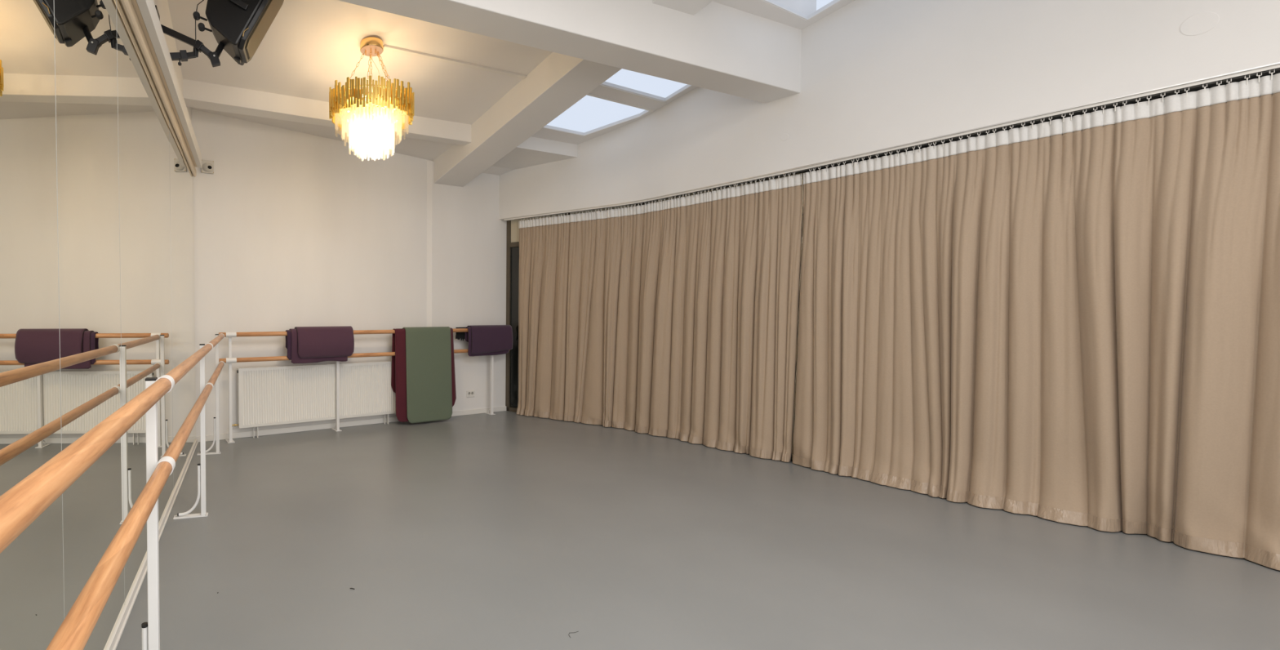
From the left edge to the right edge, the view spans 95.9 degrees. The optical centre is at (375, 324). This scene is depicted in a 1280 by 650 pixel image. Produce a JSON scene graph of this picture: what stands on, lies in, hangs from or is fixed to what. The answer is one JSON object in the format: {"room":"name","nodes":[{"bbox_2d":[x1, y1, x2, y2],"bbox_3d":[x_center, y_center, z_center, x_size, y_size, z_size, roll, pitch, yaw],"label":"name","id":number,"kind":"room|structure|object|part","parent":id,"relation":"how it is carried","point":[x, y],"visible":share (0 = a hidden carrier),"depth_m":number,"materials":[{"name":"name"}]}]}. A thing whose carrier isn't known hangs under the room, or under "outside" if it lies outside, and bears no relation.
{"room":"dance studio","nodes":[
{"label":"dance studio","id":0,"kind":"room"},
{"bbox_2d":[153,0,191,123],"bbox_3d":[-0.771,-1.322,0.504,0.160,5.200,9.405,0,1,-14],"label":"wall","id":1,"kind":"structure","parent":0,"point":[162,6],"depth_m":3.69,"materials":[{"name":"white paint"}]},
{"bbox_2d":[0,0,64,649],"bbox_3d":[-0.821,-0.066,1.122,0.024,2.566,0.718,0,1,-14],"label":"wall mirror","id":2,"kind":"object","parent":1,"relation":"attached to","point":[32,567],"visible":1,"depth_m":1.27,"materials":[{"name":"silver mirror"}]},
{"bbox_2d":[53,0,124,649],"bbox_3d":[-0.991,-0.084,1.825,0.023,2.566,0.718,0,1,-14],"label":"wall mirror","id":3,"kind":"object","parent":1,"relation":"attached to","point":[85,31],"visible":0.83,"depth_m":1.75,"materials":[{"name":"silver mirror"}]},
{"bbox_2d":[115,0,153,604],"bbox_3d":[-1.160,-0.101,2.529,0.024,2.566,0.720,0,1,-14],"label":"wall mirror","id":4,"kind":"object","parent":1,"relation":"attached to","point":[133,71],"visible":0.67,"depth_m":2.43,"materials":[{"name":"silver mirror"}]},
{"bbox_2d":[106,438,198,649],"bbox_3d":[-0.858,1.235,1.352,0.038,0.045,7.770,0,1,-14],"label":"baseboard","id":5,"kind":"structure","parent":1,"relation":"attached to","point":[116,636],"depth_m":2.45,"materials":[{"name":"white"}]},
{"bbox_2d":[120,0,201,177],"bbox_3d":[-0.824,-1.424,1.294,0.108,0.161,7.770,0,1,-14],"label":"rail","id":6,"kind":"object","parent":1,"relation":"attached to","point":[142,15],"visible":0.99,"depth_m":2.92,"materials":[{"name":"white metal"}]},
{"bbox_2d":[149,71,173,525],"bbox_3d":[-1.329,-0.118,3.232,0.024,2.566,0.720,0,1,-14],"label":"wall mirror","id":7,"kind":"object","parent":1,"relation":"attached to","point":[159,118],"visible":0.71,"depth_m":3.19,"materials":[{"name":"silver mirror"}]},
{"bbox_2d":[168,118,186,489],"bbox_3d":[-1.498,-0.136,3.936,0.025,2.566,0.720,0,1,-14],"label":"wall mirror","id":8,"kind":"object","parent":1,"relation":"attached to","point":[176,188],"visible":0.79,"depth_m":3.89,"materials":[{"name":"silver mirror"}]},
{"bbox_2d":[182,151,195,461],"bbox_3d":[-1.680,-0.155,4.692,0.023,2.566,0.829,0,1,-14],"label":"wall mirror","id":9,"kind":"object","parent":1,"relation":"attached to","point":[188,177],"visible":0.79,"depth_m":4.65,"materials":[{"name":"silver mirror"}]},
{"bbox_2d":[155,4,224,67],"bbox_3d":[-1.141,-1.726,3.096,0.464,0.382,0.228,0,1,10],"label":"bracket","id":10,"kind":"object","parent":1,"relation":"attached to","point":[183,55],"visible":0.91,"depth_m":3.10,"materials":[{"name":"black metal"}]},
{"bbox_3d":[-1.332,-1.819,3.184,0.008,0.200,0.120,0,1,-14],"label":"wall plate","id":11,"kind":"part","parent":10,"relation":"part of","materials":[{"name":"black metal"}]},
{"bbox_3d":[-1.173,-1.587,3.079,0.112,0.056,0.030,0,2,-19],"label":"arm","id":12,"kind":"part","parent":10,"relation":"part of","materials":[{"name":"black metal"}]},
{"bbox_3d":[-1.188,-1.738,3.133,0.309,0.187,0.032,0,1,17],"label":"arm","id":13,"kind":"part","parent":10,"relation":"part of","materials":[{"name":"black metal"}]},
{"bbox_2d":[195,0,204,44],"bbox_3d":[-1.030,-1.781,3.047,0.053,0.253,0.054,0,1,-14],"label":"cable","id":14,"kind":"object","parent":10,"relation":"attached to","point":[202,0],"visible":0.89,"depth_m":3.03,"materials":[{"name":"black plastic"}]},
{"bbox_3d":[-0.994,-1.740,3.007,0.062,0.100,0.121,1,2,39],"label":"locking knob","id":15,"kind":"part","parent":10,"relation":"part of","materials":[{"name":"black plastic"}]},
{"bbox_2d":[182,79,471,145],"bbox_3d":[-0.367,-2.070,5.042,3.014,0.250,0.194,-1,2,-22],"label":"beam","id":16,"kind":"structure","parent":1,"relation":"attached to","point":[198,95],"depth_m":4.80,"materials":[{"name":"white paint"}]},
{"bbox_2d":[191,107,454,160],"bbox_3d":[-0.503,-2.110,5.350,3.020,0.305,0.640,-1,2,-26],"label":"ceiling","id":17,"kind":"structure","parent":0,"point":[417,148],"depth_m":5.69,"materials":[{"name":"white paint"}]},
{"bbox_2d":[191,109,506,435],"bbox_3d":[-0.145,-0.538,6.002,4.240,3.360,0.210,-1,2,-26],"label":"wall","id":18,"kind":"structure","parent":0,"point":[292,228],"depth_m":5.75,"materials":[{"name":"matte white paint"},{"name":"plaster"}]},
{"bbox_2d":[200,160,213,173],"bbox_3d":[-1.646,-1.558,5.114,0.120,0.124,0.091,-1,2,-26],"label":"sensor","id":19,"kind":"object","parent":18,"relation":"attached to","point":[207,166],"visible":0.96,"depth_m":5.11,"materials":[{"name":"grey plastic"}]},
{"bbox_2d":[195,405,506,441],"bbox_3d":[0.001,1.112,6.016,3.960,0.060,0.044,-1,2,-25],"label":"baseboard","id":20,"kind":"structure","parent":18,"relation":"attached to","point":[369,421],"depth_m":5.72,"materials":[{"name":"white"}]},
{"bbox_2d":[466,390,474,397],"bbox_3d":[1.201,0.866,6.563,0.120,0.084,0.016,-1,2,-26],"label":"wall socket","id":21,"kind":"object","parent":18,"relation":"attached to","point":[469,393],"visible":1,"depth_m":6.56,"materials":[{"name":"white plastic"}]},
{"bbox_2d":[492,136,577,169],"bbox_3d":[1.832,-2.058,6.299,1.250,0.215,0.935,-1,2,-26],"label":"beam","id":22,"kind":"structure","parent":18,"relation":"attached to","point":[534,151],"depth_m":5.97,"materials":[{"name":"white paint"}]},
{"bbox_2d":[432,0,713,186],"bbox_3d":[2.760,-2.729,2.494,0.430,2.247,8.600,-1,2,-26],"label":"beam","id":23,"kind":"structure","parent":18,"relation":"attached to","point":[559,82],"depth_m":4.98,"materials":[{"name":"white paint"}]},
{"bbox_2d":[167,0,552,124],"bbox_3d":[0.579,-2.919,1.085,4.860,1.840,7.980,-1,2,-26],"label":"ceiling","id":24,"kind":"structure","parent":0,"point":[308,46],"depth_m":4.38,"materials":[{"name":"white paint"}]},
{"bbox_2d":[205,0,284,65],"bbox_3d":[-0.769,-1.877,3.122,0.448,0.554,0.277,0,1,-6],"label":"loudspeaker","id":25,"kind":"object","parent":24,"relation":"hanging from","point":[241,26],"visible":0.98,"depth_m":3.00,"materials":[{"name":"black plastic"}]},
{"bbox_3d":[-0.789,-1.852,2.985,0.120,0.035,0.008,29,-2,-6],"label":"handle","id":26,"kind":"part","parent":25,"relation":"part of","materials":[{"name":"black plastic"}]},
{"bbox_2d":[244,0,284,59],"bbox_3d":[-0.663,-1.825,3.138,0.010,0.456,0.206,29,-2,-6],"label":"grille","id":27,"kind":"object","parent":25,"relation":"attached to","point":[268,13],"depth_m":3.11,"materials":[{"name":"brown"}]},
{"bbox_2d":[328,37,414,145],"bbox_3d":[-0.030,-1.814,4.215,0.688,0.920,0.688,0,1,-14],"label":"chandelier","id":28,"kind":"object","parent":24,"relation":"hanging from","point":[384,110],"visible":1,"depth_m":4.12,"materials":[{"name":"gold metal"}]},
{"bbox_3d":[-0.359,-1.793,4.137,0.012,0.180,0.018,0,1,-14],"label":"gold rod","id":29,"kind":"part","parent":28,"relation":"part of","materials":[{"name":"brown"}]},
{"bbox_3d":[-0.345,-1.783,4.095,0.012,0.130,0.018,-1,2,-21],"label":"gold rod","id":30,"kind":"part","parent":28,"relation":"part of","materials":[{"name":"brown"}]},
{"bbox_3d":[-0.327,-1.767,4.055,0.012,0.140,0.018,-1,2,-29],"label":"gold rod","id":31,"kind":"part","parent":28,"relation":"part of","materials":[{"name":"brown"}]},
{"bbox_3d":[-0.303,-1.804,4.017,0.012,0.160,0.018,-1,2,-36],"label":"gold rod","id":32,"kind":"part","parent":28,"relation":"part of","materials":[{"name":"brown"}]},
{"bbox_3d":[-0.275,-1.772,3.984,0.012,0.160,0.018,-1,2,-44],"label":"gold rod","id":33,"kind":"part","parent":28,"relation":"part of","materials":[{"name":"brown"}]},
{"bbox_3d":[-0.243,-1.737,3.954,0.018,0.160,0.012,1,2,39],"label":"gold rod","id":34,"kind":"part","parent":28,"relation":"part of","materials":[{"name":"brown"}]},
{"bbox_3d":[-0.220,-1.756,3.947,0.012,0.160,0.012,1,2,35],"label":"gold rod","id":35,"kind":"part","parent":28,"relation":"part of","materials":[{"name":"brown metal"}]},
{"bbox_3d":[-0.206,-1.784,3.928,0.018,0.160,0.012,1,2,31],"label":"gold rod","id":36,"kind":"part","parent":28,"relation":"part of","materials":[{"name":"brown metal"}]},
{"bbox_3d":[-0.184,-1.784,3.924,0.012,0.130,0.012,1,2,28],"label":"gold rod","id":37,"kind":"part","parent":28,"relation":"part of","materials":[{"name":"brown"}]},
{"bbox_3d":[-0.167,-1.776,3.907,0.018,0.130,0.012,1,2,24],"label":"gold rod","id":38,"kind":"part","parent":28,"relation":"part of","materials":[{"name":"brown metal"}]},
{"bbox_3d":[-0.144,-1.779,3.906,0.012,0.160,0.012,1,2,20],"label":"gold rod","id":39,"kind":"part","parent":28,"relation":"part of","materials":[{"name":"brown metal"}]},
{"bbox_3d":[-0.177,-2.006,4.150,0.229,0.418,0.016,-1,2,-27],"label":"chain","id":40,"kind":"part","parent":28,"relation":"part of","materials":[{"name":"gold metal"}]},
{"bbox_3d":[-0.126,-1.762,3.892,0.018,0.160,0.012,0,1,16],"label":"gold rod","id":41,"kind":"part","parent":28,"relation":"part of","materials":[{"name":"brown metal"}]},
{"bbox_3d":[-0.127,-1.614,4.169,0.032,0.046,0.031,0,1,-14],"label":"bulb","id":42,"kind":"part","parent":28,"relation":"part of","materials":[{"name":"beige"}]},
{"bbox_3d":[-0.103,-1.761,3.895,0.012,0.160,0.012,0,1,13],"label":"gold rod","id":43,"kind":"part","parent":28,"relation":"part of","materials":[{"name":"brown metal"}]},
{"bbox_3d":[-0.083,-1.773,3.882,0.018,0.140,0.012,0,1,9],"label":"gold rod","id":44,"kind":"part","parent":28,"relation":"part of","materials":[{"name":"brown metal"}]},
{"bbox_3d":[-0.060,-1.747,3.888,0.012,0.160,0.012,0,1,5],"label":"gold rod","id":45,"kind":"part","parent":28,"relation":"part of","materials":[{"name":"gold metal"}]},
{"bbox_3d":[-0.067,-2.012,4.366,0.016,0.418,0.228,0,1,-14],"label":"chain","id":46,"kind":"part","parent":28,"relation":"part of","materials":[{"name":"gold metal"}]},
{"bbox_3d":[-0.039,-1.772,3.878,0.018,0.160,0.012,0,1,1],"label":"gold rod","id":47,"kind":"part","parent":28,"relation":"part of","materials":[{"name":"brown metal"}]},
{"bbox_3d":[-0.030,-1.757,4.217,0.658,0.092,0.658,0,1,-14],"label":"ring frame","id":48,"kind":"part","parent":28,"relation":"part of","materials":[{"name":"gold metal"}]},
{"bbox_3d":[-0.033,-2.005,4.061,0.016,0.418,0.223,0,1,-2],"label":"chain","id":49,"kind":"part","parent":28,"relation":"part of","materials":[{"name":"gold metal"}]},
{"bbox_3d":[-0.030,-1.753,4.217,0.450,0.006,0.450,0,1,-14],"label":"lamp plate","id":50,"kind":"part","parent":28,"relation":"part of","materials":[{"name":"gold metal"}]},
{"bbox_3d":[-0.030,-2.213,4.205,0.180,0.004,0.180,0,1,-14],"label":"canopy plate","id":51,"kind":"part","parent":28,"relation":"part of","materials":[{"name":"beige"}]},
{"bbox_3d":[-0.017,-1.737,3.887,0.012,0.180,0.012,0,1,-2],"label":"gold rod","id":52,"kind":"part","parent":28,"relation":"part of","materials":[{"name":"brown metal"}]},
{"bbox_3d":[0.005,-1.752,3.881,0.018,0.130,0.012,0,1,-6],"label":"gold rod","id":53,"kind":"part","parent":28,"relation":"part of","materials":[{"name":"brown metal"}]},
{"bbox_3d":[0.026,-1.789,3.891,0.012,0.140,0.012,0,1,-10],"label":"gold rod","id":54,"kind":"part","parent":28,"relation":"part of","materials":[{"name":"brown metal"}]},
{"bbox_3d":[0.066,-2.006,4.105,0.015,0.418,0.209,-1,2,-41],"label":"chain","id":55,"kind":"part","parent":28,"relation":"part of","materials":[{"name":"gold metal"}]},
{"bbox_3d":[0.049,-1.779,3.888,0.018,0.140,0.012,0,1,-14],"label":"gold rod","id":56,"kind":"part","parent":28,"relation":"part of","materials":[{"name":"brown metal"}]},
{"bbox_3d":[0.068,-1.764,3.901,0.012,0.160,0.012,0,1,-17],"label":"gold rod","id":57,"kind":"part","parent":28,"relation":"part of","materials":[{"name":"brown metal"}]},
{"bbox_3d":[0.106,-2.008,4.231,0.184,0.418,0.016,0,1,-8],"label":"chain","id":58,"kind":"part","parent":28,"relation":"part of","materials":[{"name":"gold metal"}]},
{"bbox_3d":[0.091,-1.754,3.901,0.018,0.140,0.012,-1,2,-21],"label":"gold rod","id":59,"kind":"part","parent":28,"relation":"part of","materials":[{"name":"brown metal"}]},
{"bbox_3d":[0.108,-1.780,3.916,0.012,0.130,0.012,-1,2,-25],"label":"gold rod","id":60,"kind":"part","parent":28,"relation":"part of","materials":[{"name":"brown metal"}]},
{"bbox_3d":[0.131,-1.738,3.920,0.018,0.160,0.012,-1,2,-29],"label":"gold rod","id":61,"kind":"part","parent":28,"relation":"part of","materials":[{"name":"brown metal"}]},
{"bbox_3d":[0.146,-1.789,3.937,0.012,0.140,0.012,-1,2,-32],"label":"gold rod","id":62,"kind":"part","parent":28,"relation":"part of","materials":[{"name":"brown metal"}]},
{"bbox_3d":[0.169,-1.787,3.943,0.018,0.140,0.012,-1,2,-36],"label":"gold rod","id":63,"kind":"part","parent":28,"relation":"part of","materials":[{"name":"brown metal"}]},
{"bbox_3d":[0.181,-1.748,3.963,0.012,0.140,0.012,-1,2,-40],"label":"gold rod","id":64,"kind":"part","parent":28,"relation":"part of","materials":[{"name":"brown metal"}]},
{"bbox_3d":[0.203,-1.767,3.971,0.018,0.180,0.012,-1,2,-44],"label":"gold rod","id":65,"kind":"part","parent":28,"relation":"part of","materials":[{"name":"brown metal"}]},
{"bbox_3d":[0.233,-1.747,4.004,0.012,0.140,0.018,1,2,39],"label":"gold rod","id":66,"kind":"part","parent":28,"relation":"part of","materials":[{"name":"brown metal"}]},
{"bbox_3d":[0.258,-1.799,4.039,0.012,0.160,0.018,1,2,31],"label":"gold rod","id":67,"kind":"part","parent":28,"relation":"part of","materials":[{"name":"brown metal"}]},
{"bbox_3d":[0.279,-1.776,4.079,0.012,0.160,0.018,1,2,24],"label":"gold rod","id":68,"kind":"part","parent":28,"relation":"part of","materials":[{"name":"brown metal"}]},
{"bbox_3d":[0.294,-1.752,4.121,0.012,0.160,0.018,0,1,16],"label":"gold rod","id":69,"kind":"part","parent":28,"relation":"part of","materials":[{"name":"brown metal"}]},
{"bbox_2d":[383,44,526,79],"bbox_3d":[0.727,-2.281,4.536,1.445,0.036,0.034,-1,2,-24],"label":"duct","id":70,"kind":"object","parent":24,"relation":"attached to","point":[387,47],"visible":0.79,"depth_m":4.50,"materials":[{"name":"white"}]},
{"bbox_2d":[482,0,855,175],"bbox_3d":[4.001,-2.699,3.109,2.420,1.752,8.620,-1,2,-26],"label":"skylight","id":71,"kind":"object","parent":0,"point":[761,8],"depth_m":5.04,"materials":[{"name":"white paint"}]},
{"bbox_2d":[543,110,648,135],"bbox_3d":[2.307,-2.190,5.488,0.958,0.156,0.623,-1,2,-26],"label":"window frame","id":72,"kind":"structure","parent":71,"relation":"attached to","point":[644,111],"depth_m":5.68,"materials":[{"name":"white"}]},
{"bbox_2d":[601,81,691,101],"bbox_3d":[2.643,-2.327,4.788,0.963,0.157,0.628,-1,2,-26],"label":"window","id":73,"kind":"structure","parent":71,"relation":"attached to","point":[606,83],"depth_m":5.09,"materials":[{"name":"white"}]},
{"bbox_2d":[762,0,840,20],"bbox_3d":[3.398,-2.610,3.380,0.958,0.326,1.473,-1,2,-26],"label":"window","id":74,"kind":"structure","parent":71,"relation":"attached to","point":[773,2],"depth_m":4.11,"materials":[{"name":"white"}]},
{"bbox_2d":[115,410,1279,649],"bbox_3d":[2.472,1.290,2.478,9.400,0.120,11.600,0,1,-14],"label":"floor","id":75,"kind":"structure","parent":0,"point":[504,530],"depth_m":2.73,"materials":[{"name":"grey plastic"}]},
{"bbox_2d":[0,333,224,649],"bbox_3d":[-0.737,0.704,1.578,0.244,1.096,6.571,0,1,-14],"label":"ballet barre","id":76,"kind":"object","parent":75,"relation":"on","point":[22,504],"visible":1,"depth_m":1.03,"materials":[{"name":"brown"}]},
{"bbox_3d":[-0.686,0.707,1.605,0.030,1.077,0.029,0,1,-14],"label":"post","id":77,"kind":"part","parent":76,"relation":"part of","materials":[{"name":"white metal"}]},
{"bbox_3d":[-1.166,1.206,3.292,0.204,0.006,0.052,0,1,-14],"label":"foot plate","id":78,"kind":"part","parent":76,"relation":"part of","materials":[{"name":"white metal"}]},
{"bbox_3d":[-1.092,0.665,3.296,0.030,1.077,0.029,0,1,-14],"label":"post","id":79,"kind":"part","parent":76,"relation":"part of","materials":[{"name":"white metal"}]},
{"bbox_3d":[-1.516,1.170,4.747,0.204,0.006,0.052,0,1,-14],"label":"foot plate","id":80,"kind":"part","parent":76,"relation":"part of","materials":[{"name":"white metal"}]},
{"bbox_3d":[-1.442,0.629,4.751,0.030,1.077,0.029,0,1,-14],"label":"post","id":81,"kind":"part","parent":76,"relation":"part of","materials":[{"name":"white metal"}]},
{"bbox_2d":[231,360,395,437],"bbox_3d":[-0.545,0.788,5.674,2.022,0.724,0.068,-1,2,-26],"label":"radiator","id":82,"kind":"object","parent":75,"relation":"on","point":[294,393],"visible":0.94,"depth_m":5.57,"materials":[{"name":"white metal"}]},
{"bbox_3d":[-1.232,1.093,5.354,0.044,0.130,0.036,-1,2,-26],"label":"leg","id":83,"kind":"part","parent":82,"relation":"part of","materials":[{"name":"white metal"}]},
{"bbox_2d":[238,360,391,368],"bbox_3d":[-0.512,0.430,5.681,1.946,0.008,0.068,-1,2,-26],"label":"grille","id":84,"kind":"object","parent":82,"relation":"attached to","point":[382,362],"depth_m":5.63,"materials":[{"name":"white metal"}]},
{"bbox_3d":[0.127,1.077,6.013,0.044,0.130,0.036,-1,2,-26],"label":"leg","id":85,"kind":"part","parent":82,"relation":"part of","materials":[{"name":"white metal"}]},
{"bbox_2d":[218,328,510,443],"bbox_3d":[0.062,0.596,5.910,3.582,1.096,0.182,-1,2,-26],"label":"ballet barre","id":86,"kind":"object","parent":75,"relation":"on","point":[229,360],"visible":0.65,"depth_m":5.33,"materials":[{"name":"white metal"}]},
{"bbox_3d":[-1.438,0.619,5.155,0.029,1.077,0.030,-1,2,-26],"label":"post","id":87,"kind":"part","parent":86,"relation":"part of","materials":[{"name":"white metal"}]},
{"bbox_2d":[285,329,291,359],"bbox_3d":[-0.623,0.201,5.493,0.650,0.308,0.079,-1,2,-26],"label":"mat","id":88,"kind":"object","parent":86,"relation":"hanging from","point":[288,338],"visible":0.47,"depth_m":5.33,"materials":[{"name":"purple fabric"}]},
{"bbox_2d":[288,328,347,363],"bbox_3d":[-0.601,0.214,5.505,0.621,0.358,0.119,-1,2,-26],"label":"mat","id":89,"kind":"object","parent":86,"relation":"hanging from","point":[295,358],"visible":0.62,"depth_m":5.36,"materials":[{"name":"purple fabric"}]},
{"bbox_2d":[293,325,354,358],"bbox_3d":[-0.542,0.176,5.520,0.620,0.322,0.164,-1,2,-26],"label":"mat","id":90,"kind":"object","parent":86,"relation":"hanging from","point":[313,341],"visible":0.99,"depth_m":5.46,"materials":[{"name":"purple fabric"}]},
{"bbox_3d":[-0.410,0.606,5.654,0.029,1.077,0.030,-1,2,-26],"label":"post","id":91,"kind":"part","parent":86,"relation":"part of","materials":[{"name":"white metal"}]},
{"bbox_2d":[391,327,456,422],"bbox_3d":[0.572,0.568,6.091,0.815,1.062,0.130,-1,2,-26],"label":"mat","id":92,"kind":"object","parent":86,"relation":"hanging from","point":[398,377],"visible":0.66,"depth_m":5.91,"materials":[{"name":"red fabric"}]},
{"bbox_2d":[402,326,452,422],"bbox_3d":[0.607,0.568,6.084,0.610,1.092,0.147,-1,2,-26],"label":"mat","id":93,"kind":"object","parent":86,"relation":"hanging from","point":[428,348],"visible":0.94,"depth_m":6.03,"materials":[{"name":"green plastic"}]},
{"bbox_2d":[455,327,465,340],"bbox_3d":[1.042,0.110,6.370,0.147,0.163,0.014,-1,2,-26],"label":"scarf","id":94,"kind":"object","parent":86,"relation":"hanging from","point":[459,335],"visible":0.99,"depth_m":6.37,"materials":[{"name":"black fabric"}]},
{"bbox_2d":[464,326,509,355],"bbox_3d":[1.395,0.199,6.472,0.635,0.360,0.089,-1,2,-26],"label":"mat","id":95,"kind":"object","parent":86,"relation":"hanging from","point":[468,335],"visible":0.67,"depth_m":6.36,"materials":[{"name":"purple fabric"}]},
{"bbox_2d":[466,324,513,354],"bbox_3d":[1.424,0.178,6.480,0.625,0.353,0.134,-1,2,-26],"label":"mat","id":96,"kind":"object","parent":86,"relation":"hanging from","point":[485,338],"visible":0.99,"depth_m":6.42,"materials":[{"name":"purple fabric"}]},
{"bbox_3d":[1.470,0.584,6.566,0.029,1.077,0.030,-1,2,-26],"label":"post","id":97,"kind":"part","parent":86,"relation":"part of","materials":[{"name":"white metal"}]},
{"bbox_2d":[499,0,1279,219],"bbox_3d":[4.245,-2.448,3.248,0.642,2.344,8.860,-1,2,-34],"label":"wall","id":98,"kind":"structure","parent":0,"point":[876,74],"depth_m":3.78,"materials":[{"name":"white paint"}]},
{"bbox_2d":[505,203,640,412],"bbox_3d":[2.321,-0.110,6.289,1.591,2.490,0.060,1,2,41],"label":"window","id":99,"kind":"structure","parent":98,"relation":"in","point":[513,226],"depth_m":6.75,"materials":[{"name":"brown metal"}]},
{"bbox_3d":[2.322,0.045,6.295,1.551,2.080,0.008,1,2,41],"label":"pane","id":100,"kind":"part","parent":99,"relation":"part of","materials":[{"name":"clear glass"}]},
{"bbox_3d":[2.317,-1.200,6.258,1.551,0.290,0.008,1,2,41],"label":"transom panel","id":101,"kind":"part","parent":99,"relation":"part of","materials":[{"name":"beige"}]},
{"bbox_2d":[337,0,816,102],"bbox_3d":[1.198,-2.357,3.497,5.394,0.880,0.262,-1,2,-22],"label":"beam","id":102,"kind":"structure","parent":98,"relation":"attached to","point":[722,48],"depth_m":3.73,"materials":[{"name":"white paint"}]},
{"bbox_2d":[586,84,666,111],"bbox_3d":[2.472,-2.241,5.138,0.990,0.048,0.161,-1,2,-26],"label":"trim","id":103,"kind":"structure","parent":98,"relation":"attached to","point":[600,86],"depth_m":5.13,"materials":[{"name":"white"}]},
{"bbox_2d":[640,168,825,460],"bbox_3d":[4.684,-0.022,2.721,0.060,2.490,7.000,-1,2,-30],"label":"window","id":104,"kind":"structure","parent":98,"relation":"in","point":[766,179],"depth_m":4.54,"materials":[{"name":"brown metal"}]},
{"bbox_3d":[4.679,-1.111,2.691,0.008,0.290,6.960,-1,2,-30],"label":"transom panel","id":105,"kind":"part","parent":104,"relation":"part of","materials":[{"name":"beige"}]},
{"bbox_3d":[4.686,0.133,2.726,0.008,2.080,6.960,-1,2,-30],"label":"pane","id":106,"kind":"part","parent":104,"relation":"part of","materials":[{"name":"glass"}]},
{"bbox_2d":[500,62,1279,221],"bbox_3d":[4.118,-1.304,3.325,0.461,0.103,8.391,-1,2,-34],"label":"track","id":107,"kind":"object","parent":98,"relation":"attached to","point":[1264,68],"visible":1,"depth_m":3.50,"materials":[{"name":"white"}]},
{"bbox_2d":[516,172,802,462],"bbox_3d":[2.758,-0.089,5.547,0.291,2.474,2.824,-1,2,-40],"label":"curtain","id":108,"kind":"object","parent":107,"relation":"hanging from","point":[677,317],"visible":1,"depth_m":5.30,"materials":[{"name":"beige fabric"}]},
{"bbox_2d":[791,69,1279,570],"bbox_3d":[4.376,-0.051,2.934,0.230,2.527,3.411,-1,2,-30],"label":"curtain","id":109,"kind":"object","parent":107,"relation":"hanging from","point":[1075,320],"visible":1,"depth_m":3.20,"materials":[{"name":"beige fabric"}]},
{"bbox_2d":[1179,11,1219,35],"bbox_3d":[4.446,-1.624,2.810,0.002,0.116,0.116,-1,2,-30],"label":"plate","id":110,"kind":"object","parent":98,"relation":"attached to","point":[1198,24],"visible":1,"depth_m":2.81,"materials":[{"name":"white paint"}]},
{"bbox_2d":[777,73,1276,177],"bbox_3d":[4.419,-1.157,3.414,0.530,4.725,8.911,-1,2,-34],"label":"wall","id":111,"kind":"structure","parent":0,"point":[1276,73],"depth_m":3.52,"materials":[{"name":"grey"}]}
]}

